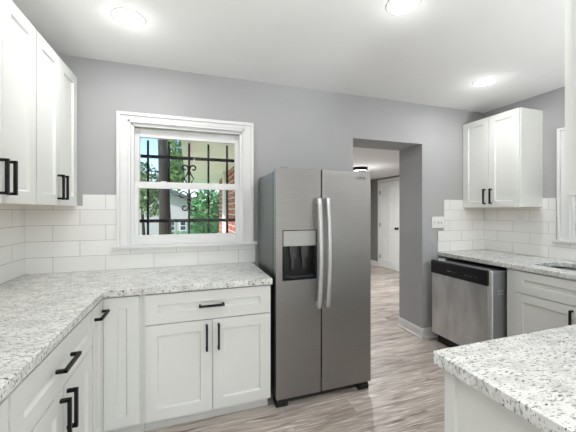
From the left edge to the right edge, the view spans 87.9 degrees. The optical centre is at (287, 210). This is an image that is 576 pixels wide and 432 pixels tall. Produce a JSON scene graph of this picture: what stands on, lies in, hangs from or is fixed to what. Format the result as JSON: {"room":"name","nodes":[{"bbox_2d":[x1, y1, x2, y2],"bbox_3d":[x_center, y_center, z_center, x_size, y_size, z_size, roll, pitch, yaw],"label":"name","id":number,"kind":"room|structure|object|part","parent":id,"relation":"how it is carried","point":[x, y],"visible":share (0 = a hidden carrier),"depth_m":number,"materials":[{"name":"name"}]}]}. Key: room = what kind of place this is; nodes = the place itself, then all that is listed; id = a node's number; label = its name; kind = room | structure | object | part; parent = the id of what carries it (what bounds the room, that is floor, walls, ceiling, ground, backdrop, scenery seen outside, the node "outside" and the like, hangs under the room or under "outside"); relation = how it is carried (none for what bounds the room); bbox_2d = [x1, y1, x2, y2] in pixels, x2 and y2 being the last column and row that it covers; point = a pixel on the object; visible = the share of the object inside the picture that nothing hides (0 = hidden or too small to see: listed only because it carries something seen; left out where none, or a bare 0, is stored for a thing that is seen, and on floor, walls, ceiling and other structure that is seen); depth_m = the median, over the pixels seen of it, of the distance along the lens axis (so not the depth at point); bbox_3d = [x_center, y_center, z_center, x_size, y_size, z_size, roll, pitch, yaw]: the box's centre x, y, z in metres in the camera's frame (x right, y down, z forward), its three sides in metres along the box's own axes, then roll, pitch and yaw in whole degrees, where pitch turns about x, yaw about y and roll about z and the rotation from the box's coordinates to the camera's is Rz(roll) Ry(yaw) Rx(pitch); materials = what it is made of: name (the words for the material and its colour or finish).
{"room":"kitchen","nodes":[
{"label":"kitchen","id":0,"kind":"room"},
{"bbox_2d":[190,141,233,183],"bbox_3d":[-1.837,-1.044,7.267,1.050,0.080,9.049,0,0,-18],"label":"ceiling","id":1,"kind":"structure","parent":0,"point":[197,149],"depth_m":6.26,"materials":[{"name":"beige paint"}]},
{"bbox_2d":[181,141,189,182],"bbox_3d":[-2.392,-1.034,7.082,0.120,0.200,9.049,0,0,-18],"label":"beam","id":2,"kind":"structure","parent":1,"relation":"attached to","point":[184,144],"depth_m":4.90,"materials":[{"name":"white paint"}]},
{"bbox_2d":[219,166,234,232],"bbox_3d":[-1.108,0.391,6.561,0.110,2.790,7.249,0,0,-18],"label":"brick wall","id":3,"kind":"structure","parent":0,"point":[231,193],"depth_m":7.25,"materials":[{"name":"red brick"}]},
{"bbox_2d":[29,54,483,327],"bbox_3d":[0.683,0.166,3.143,5.883,2.601,0.365,0,0,-18],"label":"wall","id":4,"kind":"structure","parent":0,"point":[295,127],"depth_m":2.78,"materials":[{"name":"grey paint"}]},
{"bbox_2d":[25,194,254,274],"bbox_3d":[-1.070,0.166,2.364,1.648,0.572,0.008,0,0,-18],"label":"tile backsplash","id":5,"kind":"structure","parent":4,"relation":"attached to","point":[58,239],"depth_m":2.23,"materials":[{"name":"white tile"}]},
{"bbox_2d":[111,111,256,248],"bbox_3d":[-0.849,-0.233,2.576,1.116,1.051,0.345,0,0,-18],"label":"window","id":6,"kind":"structure","parent":4,"relation":"in","point":[131,127],"depth_m":2.44,"materials":[{"name":"white paint"}]},
{"bbox_3d":[-0.849,0.276,2.576,1.116,0.034,0.345,0,0,-18],"label":"sill","id":7,"kind":"part","parent":6,"relation":"part of","materials":[{"name":"white paint"}]},
{"bbox_3d":[-0.820,0.016,2.489,0.846,0.489,0.034,0,0,-18],"label":"sash","id":8,"kind":"part","parent":6,"relation":"part of","materials":[{"name":"white paint"}]},
{"bbox_2d":[139,140,234,234],"bbox_3d":[-0.908,-0.181,2.754,0.850,0.875,0.032,0,0,-18],"label":"window grille","id":9,"kind":"object","parent":6,"relation":"attached to","point":[147,156],"visible":0.96,"depth_m":2.75,"materials":[{"name":"black metal"}]},
{"bbox_3d":[-0.834,-0.421,2.532,0.846,0.475,0.034,0,0,-18],"label":"sash","id":10,"kind":"part","parent":6,"relation":"part of","materials":[{"name":"white paint"}]},
{"bbox_2d":[397,317,423,338],"bbox_3d":[1.371,1.313,3.356,0.028,0.105,0.393,0,0,-18],"label":"baseboard","id":11,"kind":"object","parent":4,"relation":"attached to","point":[404,324],"visible":1,"depth_m":3.35,"materials":[{"name":"white paint"}]},
{"bbox_2d":[420,327,437,338],"bbox_3d":[1.532,1.313,3.217,0.246,0.105,0.028,0,0,-18],"label":"baseboard","id":12,"kind":"structure","parent":4,"relation":"attached to","point":[428,333],"depth_m":3.21,"materials":[{"name":"white paint"}]},
{"bbox_2d":[432,217,443,227],"bbox_3d":[1.637,0.130,3.256,0.165,0.124,0.020,0,0,-18],"label":"light switch","id":13,"kind":"object","parent":4,"relation":"attached to","point":[437,222],"visible":1,"depth_m":3.25,"materials":[{"name":"white paint"}]},
{"bbox_2d":[437,200,483,251],"bbox_3d":[1.955,0.166,3.368,0.676,0.572,0.008,0,0,-18],"label":"tile backsplash","id":14,"kind":"structure","parent":4,"relation":"attached to","point":[463,227],"depth_m":3.36,"materials":[{"name":"white tile"}]},
{"bbox_2d":[12,0,564,112],"bbox_3d":[1.269,-1.195,-0.237,4.865,0.120,7.150,0,0,-18],"label":"ceiling","id":15,"kind":"structure","parent":0,"point":[432,54],"depth_m":2.00,"materials":[{"name":"white paint"}]},
{"bbox_2d":[110,7,146,27],"bbox_3d":[-0.938,-1.131,1.761,0.188,0.007,0.188,0,0,-18],"label":"recessed light","id":16,"kind":"object","parent":15,"relation":"in","point":[128,17],"visible":1,"depth_m":1.75,"materials":[{"name":"white paint"}]},
{"bbox_2d":[385,0,421,15],"bbox_3d":[0.633,-1.131,1.643,0.188,0.007,0.188,0,0,-18],"label":"recessed light","id":17,"kind":"object","parent":15,"relation":"in","point":[393,7],"visible":1,"depth_m":1.65,"materials":[{"name":"white paint"}]},
{"bbox_2d":[472,77,496,86],"bbox_3d":[1.736,-1.131,2.641,0.188,0.007,0.188,0,0,-18],"label":"recessed light","id":18,"kind":"object","parent":15,"relation":"in","point":[490,80],"visible":1,"depth_m":2.63,"materials":[{"name":"white paint"}]},
{"bbox_2d":[145,264,449,431],"bbox_3d":[0.878,1.416,2.557,5.883,0.100,12.700,0,0,-18],"label":"floor","id":19,"kind":"structure","parent":0,"point":[405,392],"depth_m":2.15,"materials":[{"name":"grey wood"}]},
{"bbox_2d":[0,397,7,431],"bbox_3d":[-0.918,0.928,0.361,0.669,0.875,0.743,0,0,-18],"label":"base cabinet","id":20,"kind":"object","parent":19,"relation":"on","point":[4,404],"visible":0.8,"depth_m":0.79,"materials":[{"name":"white paint"}]},
{"bbox_2d":[0,262,271,402],"bbox_3d":[-0.716,0.471,1.258,1.621,0.038,2.314,0,0,-18],"label":"countertop","id":21,"kind":"structure","parent":20,"relation":"on","point":[37,311],"depth_m":1.65,"materials":[{"name":"stone"}]},
{"bbox_2d":[6,310,91,431],"bbox_3d":[-1.151,0.928,1.065,0.669,0.875,0.736,0,0,-18],"label":"base cabinet","id":22,"kind":"object","parent":19,"relation":"on","point":[56,395],"visible":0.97,"depth_m":1.12,"materials":[{"name":"white paint"}]},
{"bbox_3d":[-0.821,0.969,0.982,0.020,0.568,0.359,0,0,-18],"label":"door","id":23,"kind":"part","parent":22,"relation":"part of","materials":[{"name":"white paint"}]},
{"bbox_3d":[-0.840,0.790,1.131,0.037,0.155,0.012,0,0,-18],"label":"handle","id":24,"kind":"part","parent":22,"relation":"part of","materials":[{"name":"black metal"}]},
{"bbox_3d":[-0.851,0.590,1.164,0.037,0.012,0.155,0,0,-18],"label":"handle","id":25,"kind":"part","parent":22,"relation":"part of","materials":[{"name":"black metal"}]},
{"bbox_3d":[-0.862,0.790,1.196,0.037,0.155,0.012,0,0,-18],"label":"handle","id":26,"kind":"part","parent":22,"relation":"part of","materials":[{"name":"black metal"}]},
{"bbox_3d":[-0.936,0.969,1.328,0.020,0.568,0.357,0,0,-18],"label":"door","id":27,"kind":"part","parent":22,"relation":"part of","materials":[{"name":"white paint"}]},
{"bbox_2d":[92,295,144,431],"bbox_3d":[-1.321,0.928,1.835,0.832,0.875,0.832,0,0,-18],"label":"base cabinet","id":28,"kind":"object","parent":19,"relation":"on","point":[117,322],"visible":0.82,"depth_m":1.72,"materials":[{"name":"white paint"}]},
{"bbox_3d":[-1.026,0.877,1.599,0.020,0.752,0.185,0,0,-18],"label":"door","id":29,"kind":"part","parent":28,"relation":"part of","materials":[{"name":"white paint"}]},
{"bbox_3d":[-0.999,0.563,1.608,0.037,0.012,0.150,0,0,-18],"label":"handle","id":30,"kind":"part","parent":28,"relation":"part of","materials":[{"name":"black metal"}]},
{"bbox_3d":[-0.960,0.877,1.731,0.184,0.752,0.020,0,0,-18],"label":"door","id":31,"kind":"part","parent":28,"relation":"part of","materials":[{"name":"white paint"}]},
{"bbox_2d":[143,284,269,430],"bbox_3d":[-0.578,0.928,2.164,0.783,0.875,0.676,0,0,-18],"label":"base cabinet","id":32,"kind":"object","parent":19,"relation":"on","point":[206,353],"visible":0.98,"depth_m":1.87,"materials":[{"name":"white paint"}]},
{"bbox_3d":[-0.663,0.969,1.829,0.380,0.568,0.020,0,0,-18],"label":"door","id":33,"kind":"part","parent":32,"relation":"part of","materials":[{"name":"white paint"}]},
{"bbox_3d":[-0.503,0.790,1.852,0.012,0.155,0.037,0,0,-18],"label":"handle","id":34,"kind":"part","parent":32,"relation":"part of","materials":[{"name":"black metal"}]},
{"bbox_3d":[-0.483,0.590,1.889,0.760,0.178,0.020,0,0,-18],"label":"drawer","id":35,"kind":"part","parent":32,"relation":"part of","materials":[{"name":"white paint"}]},
{"bbox_3d":[-0.474,0.590,1.862,0.155,0.012,0.037,0,0,-18],"label":"handle","id":36,"kind":"part","parent":32,"relation":"part of","materials":[{"name":"black metal"}]},
{"bbox_3d":[-0.435,0.790,1.875,0.012,0.155,0.037,0,0,-18],"label":"handle","id":37,"kind":"part","parent":32,"relation":"part of","materials":[{"name":"black metal"}]},
{"bbox_3d":[-0.300,0.969,1.950,0.373,0.568,0.020,0,0,-18],"label":"door","id":38,"kind":"part","parent":32,"relation":"part of","materials":[{"name":"white paint"}]},
{"bbox_2d":[258,166,370,407],"bbox_3d":[0.198,0.531,2.391,0.752,1.670,0.647,0,0,-18],"label":"refrigerator","id":39,"kind":"object","parent":19,"relation":"on","point":[314,225],"visible":1,"depth_m":2.15,"materials":[{"name":"grey metal"}]},
{"bbox_3d":[0.068,0.502,2.120,0.334,1.596,0.058,0,0,-18],"label":"freezer door","id":40,"kind":"part","parent":39,"relation":"part of","materials":[{"name":"silver metal"}]},
{"bbox_3d":[0.221,0.299,2.099,0.029,0.773,0.079,0,0,-18],"label":"handle","id":41,"kind":"part","parent":39,"relation":"part of","materials":[{"name":"silver metal"}]},
{"bbox_3d":[0.284,0.299,2.120,0.029,0.773,0.079,0,0,-18],"label":"handle","id":42,"kind":"part","parent":39,"relation":"part of","materials":[{"name":"silver metal"}]},
{"bbox_3d":[0.429,0.502,2.240,0.408,1.596,0.058,0,0,-18],"label":"door","id":43,"kind":"part","parent":39,"relation":"part of","materials":[{"name":"silver metal"}]},
{"bbox_2d":[431,258,506,346],"bbox_3d":[1.865,0.933,2.918,0.582,0.866,0.617,0,0,-18],"label":"dishwasher","id":44,"kind":"object","parent":19,"relation":"on","point":[469,298],"visible":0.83,"depth_m":2.74,"materials":[{"name":"stainless steel"},{"name":"black plastic"},{"name":"dark grey metal"}]},
{"bbox_3d":[1.885,1.316,2.925,0.479,0.100,0.576,0,0,-18],"label":"toe panel","id":45,"kind":"part","parent":44,"relation":"part of","materials":[{"name":"black plastic"}]},
{"bbox_3d":[1.603,0.576,2.831,0.028,0.132,0.617,0,0,-18],"label":"control panel","id":46,"kind":"part","parent":44,"relation":"part of","materials":[{"name":"black plastic"}]},
{"bbox_3d":[1.629,0.891,2.839,0.042,0.750,0.616,0,0,-18],"label":"door","id":47,"kind":"part","parent":44,"relation":"part of","materials":[{"name":"silver metal"}]},
{"bbox_2d":[445,370,542,431],"bbox_3d":[1.469,0.928,0.948,1.830,0.875,0.685,0,0,-18],"label":"base cabinet","id":48,"kind":"object","parent":19,"relation":"on","point":[467,409],"visible":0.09,"depth_m":0.87,"materials":[{"name":"white paint"}]},
{"bbox_2d":[433,324,575,431],"bbox_3d":[1.761,0.471,1.039,2.509,0.038,0.675,0,0,-18],"label":"countertop","id":49,"kind":"structure","parent":48,"relation":"on","point":[532,375],"depth_m":0.84,"materials":[{"name":"stone"}]},
{"bbox_2d":[507,268,575,336],"bbox_3d":[2.319,0.928,2.230,0.696,0.875,0.940,0,0,-18],"label":"base cabinet","id":50,"kind":"object","parent":19,"relation":"on","point":[535,301],"visible":0.5,"depth_m":2.35,"materials":[{"name":"white paint"}]},
{"bbox_2d":[438,249,575,279],"bbox_3d":[2.239,0.471,2.507,0.677,0.038,1.804,0,0,-18],"label":"countertop","id":51,"kind":"structure","parent":50,"relation":"on","point":[535,264],"depth_m":2.70,"materials":[{"name":"stone"}]},
{"bbox_2d":[552,266,575,270],"bbox_3d":[2.334,0.585,2.223,0.420,0.188,0.800,0,0,-18],"label":"sink","id":52,"kind":"object","parent":51,"relation":"in","point":[558,267],"visible":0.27,"depth_m":2.59,"materials":[{"name":"grey metal"}]},
{"bbox_3d":[2.042,0.590,2.107,0.020,0.178,0.862,0,0,-18],"label":"drawer","id":53,"kind":"part","parent":50,"relation":"part of","materials":[{"name":"white paint"}]},
{"bbox_3d":[1.975,0.969,2.310,0.020,0.568,0.435,0,0,-18],"label":"door","id":54,"kind":"part","parent":50,"relation":"part of","materials":[{"name":"white paint"}]},
{"bbox_3d":[2.008,0.788,2.120,0.037,0.155,0.012,0,0,-18],"label":"handle","id":55,"kind":"part","parent":50,"relation":"part of","materials":[{"name":"black metal"}]},
{"bbox_2d":[353,147,398,179],"bbox_3d":[0.869,-0.844,6.320,3.530,0.120,5.550,0,0,-18],"label":"ceiling","id":56,"kind":"structure","parent":0,"point":[382,163],"depth_m":4.79,"materials":[{"name":"white paint"}]},
{"bbox_2d":[353,167,366,170],"bbox_3d":[1.317,-0.747,5.463,0.264,0.074,0.264,0,0,-18],"label":"hall light","id":57,"kind":"object","parent":56,"relation":"attached to","point":[354,168],"visible":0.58,"depth_m":5.35,"materials":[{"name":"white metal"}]},
{"bbox_2d":[371,175,398,271],"bbox_3d":[2.488,0.291,6.805,0.150,2.150,5.450,0,0,-18],"label":"wall","id":58,"kind":"structure","parent":0,"point":[374,183],"depth_m":7.51,"materials":[{"name":"light grey paint"}]},
{"bbox_2d":[371,260,377,265],"bbox_3d":[1.881,1.313,8.352,0.028,0.105,2.130,0,0,-18],"label":"baseboard","id":59,"kind":"structure","parent":58,"relation":"attached to","point":[373,262],"depth_m":7.49,"materials":[{"name":"white paint"}]},
{"bbox_2d":[378,177,398,271],"bbox_3d":[2.325,0.311,6.935,0.079,2.110,0.870,0,0,-18],"label":"door","id":60,"kind":"structure","parent":58,"relation":"in","point":[388,192],"depth_m":6.98,"materials":[{"name":"white paint"}]},
{"bbox_2d":[484,86,564,259],"bbox_3d":[3.493,0.166,0.308,0.300,2.601,6.785,0,0,-18],"label":"wall","id":61,"kind":"structure","parent":0,"point":[552,103],"depth_m":2.85,"materials":[{"name":"grey paint"}]},
{"bbox_2d":[463,107,542,207],"bbox_3d":[2.206,-0.500,3.133,0.360,0.935,0.611,0,0,-18],"label":"upper cabinet","id":62,"kind":"object","parent":61,"relation":"attached to","point":[503,152],"visible":1,"depth_m":2.94,"materials":[{"name":"white paint"}]},
{"bbox_3d":[2.033,-0.499,3.235,0.020,0.933,0.299,0,0,-18],"label":"door","id":63,"kind":"part","parent":62,"relation":"part of","materials":[{"name":"white paint"}]},
{"bbox_3d":[2.042,-0.146,3.116,0.037,0.155,0.012,0,0,-18],"label":"handle","id":64,"kind":"part","parent":62,"relation":"part of","materials":[{"name":"black metal"}]},
{"bbox_3d":[2.064,-0.146,3.049,0.037,0.155,0.012,0,0,-18],"label":"handle","id":65,"kind":"part","parent":62,"relation":"part of","materials":[{"name":"black metal"}]},
{"bbox_3d":[2.128,-0.499,2.947,0.020,0.933,0.300,0,0,-18],"label":"door","id":66,"kind":"part","parent":62,"relation":"part of","materials":[{"name":"white paint"}]},
{"bbox_2d":[484,198,575,260],"bbox_3d":[2.669,0.166,2.300,0.008,0.572,2.485,0,0,-18],"label":"tile backsplash","id":67,"kind":"structure","parent":61,"relation":"attached to","point":[502,233],"depth_m":3.02,"materials":[{"name":"white tile"}]},
{"bbox_2d":[517,214,523,224],"bbox_3d":[2.399,0.096,3.088,0.009,0.115,0.072,0,0,-18],"label":"wall outlet","id":68,"kind":"object","parent":67,"relation":"attached to","point":[520,217],"visible":1,"depth_m":3.08,"materials":[{"name":"white paint"}]},
{"bbox_2d":[552,127,575,243],"bbox_3d":[2.803,-0.233,2.316,0.345,1.051,1.116,0,0,-18],"label":"window","id":69,"kind":"structure","parent":61,"relation":"in","point":[566,204],"depth_m":2.73,"materials":[{"name":"white paint"}]},
{"bbox_3d":[2.803,0.276,2.316,0.345,0.034,1.116,0,0,-18],"label":"sill","id":70,"kind":"part","parent":69,"relation":"part of","materials":[{"name":"white paint"}]},
{"bbox_3d":[2.669,-0.242,2.271,0.033,1.032,1.056,0,0,-18],"label":"casing","id":71,"kind":"part","parent":69,"relation":"part of","materials":[{"name":"white paint"}]},
{"bbox_3d":[2.715,0.016,2.287,0.034,0.489,0.846,0,0,-18],"label":"sash","id":72,"kind":"part","parent":69,"relation":"part of","materials":[{"name":"white paint"}]},
{"bbox_3d":[-0.887,0.166,-1.145,0.200,2.601,6.785,0,0,-18],"label":"wall","id":73,"kind":"structure","parent":0,"visible":0},
{"bbox_2d":[0,205,24,283],"bbox_3d":[-1.491,0.209,1.004,0.008,0.486,2.325,0,0,-18],"label":"tile backsplash","id":74,"kind":"structure","parent":73,"relation":"attached to","point":[12,217],"depth_m":1.96,"materials":[{"name":"white tile"}]},
{"bbox_2d":[0,0,35,203],"bbox_3d":[-1.387,-0.500,1.262,0.366,0.935,0.602,0,0,-18],"label":"upper cabinet","id":75,"kind":"object","parent":73,"relation":"attached to","point":[17,34],"visible":1,"depth_m":1.44,"materials":[{"name":"white paint"}]},
{"bbox_3d":[-1.211,-0.499,1.163,0.020,0.933,0.296,0,0,-18],"label":"door","id":76,"kind":"part","parent":75,"relation":"part of","materials":[{"name":"white paint"}]},
{"bbox_3d":[-1.221,-0.146,1.283,0.037,0.155,0.012,0,0,-18],"label":"handle","id":77,"kind":"part","parent":75,"relation":"part of","materials":[{"name":"black metal"}]},
{"bbox_3d":[-1.241,-0.146,1.345,0.037,0.155,0.012,0,0,-18],"label":"handle","id":78,"kind":"part","parent":75,"relation":"part of","materials":[{"name":"black metal"}]},
{"bbox_2d":[0,30,76,205],"bbox_3d":[-1.584,-0.500,1.856,0.366,0.935,0.645,0,0,-18],"label":"upper cabinet","id":79,"kind":"object","parent":73,"relation":"attached to","point":[56,84],"visible":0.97,"depth_m":1.82,"materials":[{"name":"white paint"}]},
{"bbox_3d":[-1.608,-0.036,1.848,0.294,0.004,0.613,0,0,-18],"label":"panel","id":80,"kind":"part","parent":79,"relation":"part of","materials":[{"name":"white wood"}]},
{"bbox_3d":[-1.403,-0.499,1.741,0.020,0.933,0.301,0,0,-18],"label":"door","id":81,"kind":"part","parent":79,"relation":"part of","materials":[{"name":"white paint"}]},
{"bbox_3d":[-1.413,-0.146,1.864,0.037,0.155,0.012,0,0,-18],"label":"handle","id":82,"kind":"part","parent":79,"relation":"part of","materials":[{"name":"black metal"}]},
{"bbox_3d":[-1.433,-0.146,1.925,0.037,0.155,0.012,0,0,-18],"label":"handle","id":83,"kind":"part","parent":79,"relation":"part of","materials":[{"name":"black metal"}]},
{"bbox_3d":[-1.499,-0.499,2.030,0.020,0.933,0.302,0,0,-18],"label":"door","id":84,"kind":"part","parent":79,"relation":"part of","materials":[{"name":"white paint"}]},
{"bbox_3d":[-1.921,1.746,7.249,1.220,0.080,9.029,0,0,-18],"label":"floor","id":85,"kind":"structure","parent":0,"visible":0},
{"bbox_2d":[221,171,225,232],"bbox_3d":[-1.661,0.351,7.825,0.135,2.708,0.500,0,0,-18],"label":"porch post","id":86,"kind":"object","parent":85,"relation":"on","point":[223,174],"visible":0.41,"depth_m":7.64,"materials":[{"name":"white paint"}]},
{"bbox_3d":[1.838,-1.052,0.877,2.482,0.167,0.316,0,0,-18],"label":"wall","id":87,"kind":"structure","parent":0,"visible":0},
{"bbox_2d":[565,0,575,195],"bbox_3d":[1.079,-0.500,0.655,0.900,0.935,0.373,0,0,-18],"label":"upper cabinet","id":88,"kind":"object","parent":87,"relation":"attached to","point":[570,5],"visible":1,"depth_m":0.65,"materials":[{"name":"white paint"}]},
{"label":"outside","id":89,"kind":"structure","parent":0,"visible":0},
{"bbox_3d":[-9.916,1.886,29.883,60.000,0.200,57.030,0,0,-18],"label":"ground","id":90,"kind":"structure","parent":89,"visible":0},
{"bbox_2d":[140,162,158,234],"bbox_3d":[-4.981,0.052,10.345,1.359,3.475,1.271,0,0,-18],"label":"tree","id":91,"kind":"object","parent":90,"relation":"on","point":[143,172],"visible":0.51,"depth_m":10.24,"materials":[{"name":"green plant"}]},
{"bbox_2d":[158,139,167,234],"bbox_3d":[-3.439,-1.194,7.494,2.568,5.969,2.441,0,0,-18],"label":"tree","id":92,"kind":"object","parent":90,"relation":"on","point":[162,143],"visible":0.02,"depth_m":7.31,"materials":[{"name":"plant"}]},
{"bbox_2d":[139,179,203,234],"bbox_3d":[-7.787,0.101,17.435,5.800,3.370,6.800,0,0,-18],"label":"neighbor house","id":93,"kind":"structure","parent":90,"relation":"on","point":[176,202],"depth_m":14.96,"materials":[{"name":"white"}]},
{"bbox_3d":[-5.302,0.776,15.088,0.260,0.440,0.019,0,0,-18],"label":"pane","id":94,"kind":"part","parent":93,"relation":"part of","materials":[{"name":"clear glass"}]},
{"bbox_2d":[167,140,185,233],"bbox_3d":[-3.767,-0.449,9.949,1.009,4.475,1.328,0,0,-18],"label":"tree","id":95,"kind":"object","parent":90,"relation":"on","point":[176,171],"visible":0.44,"depth_m":9.71,"materials":[{"name":"green plant"}]},
{"bbox_2d":[190,190,218,233],"bbox_3d":[-3.253,0.345,12.202,1.580,2.886,1.500,0,0,-18],"label":"bush","id":96,"kind":"object","parent":90,"relation":"on","point":[213,208],"visible":0.56,"depth_m":11.87,"materials":[{"name":"green plant"}]}
]}

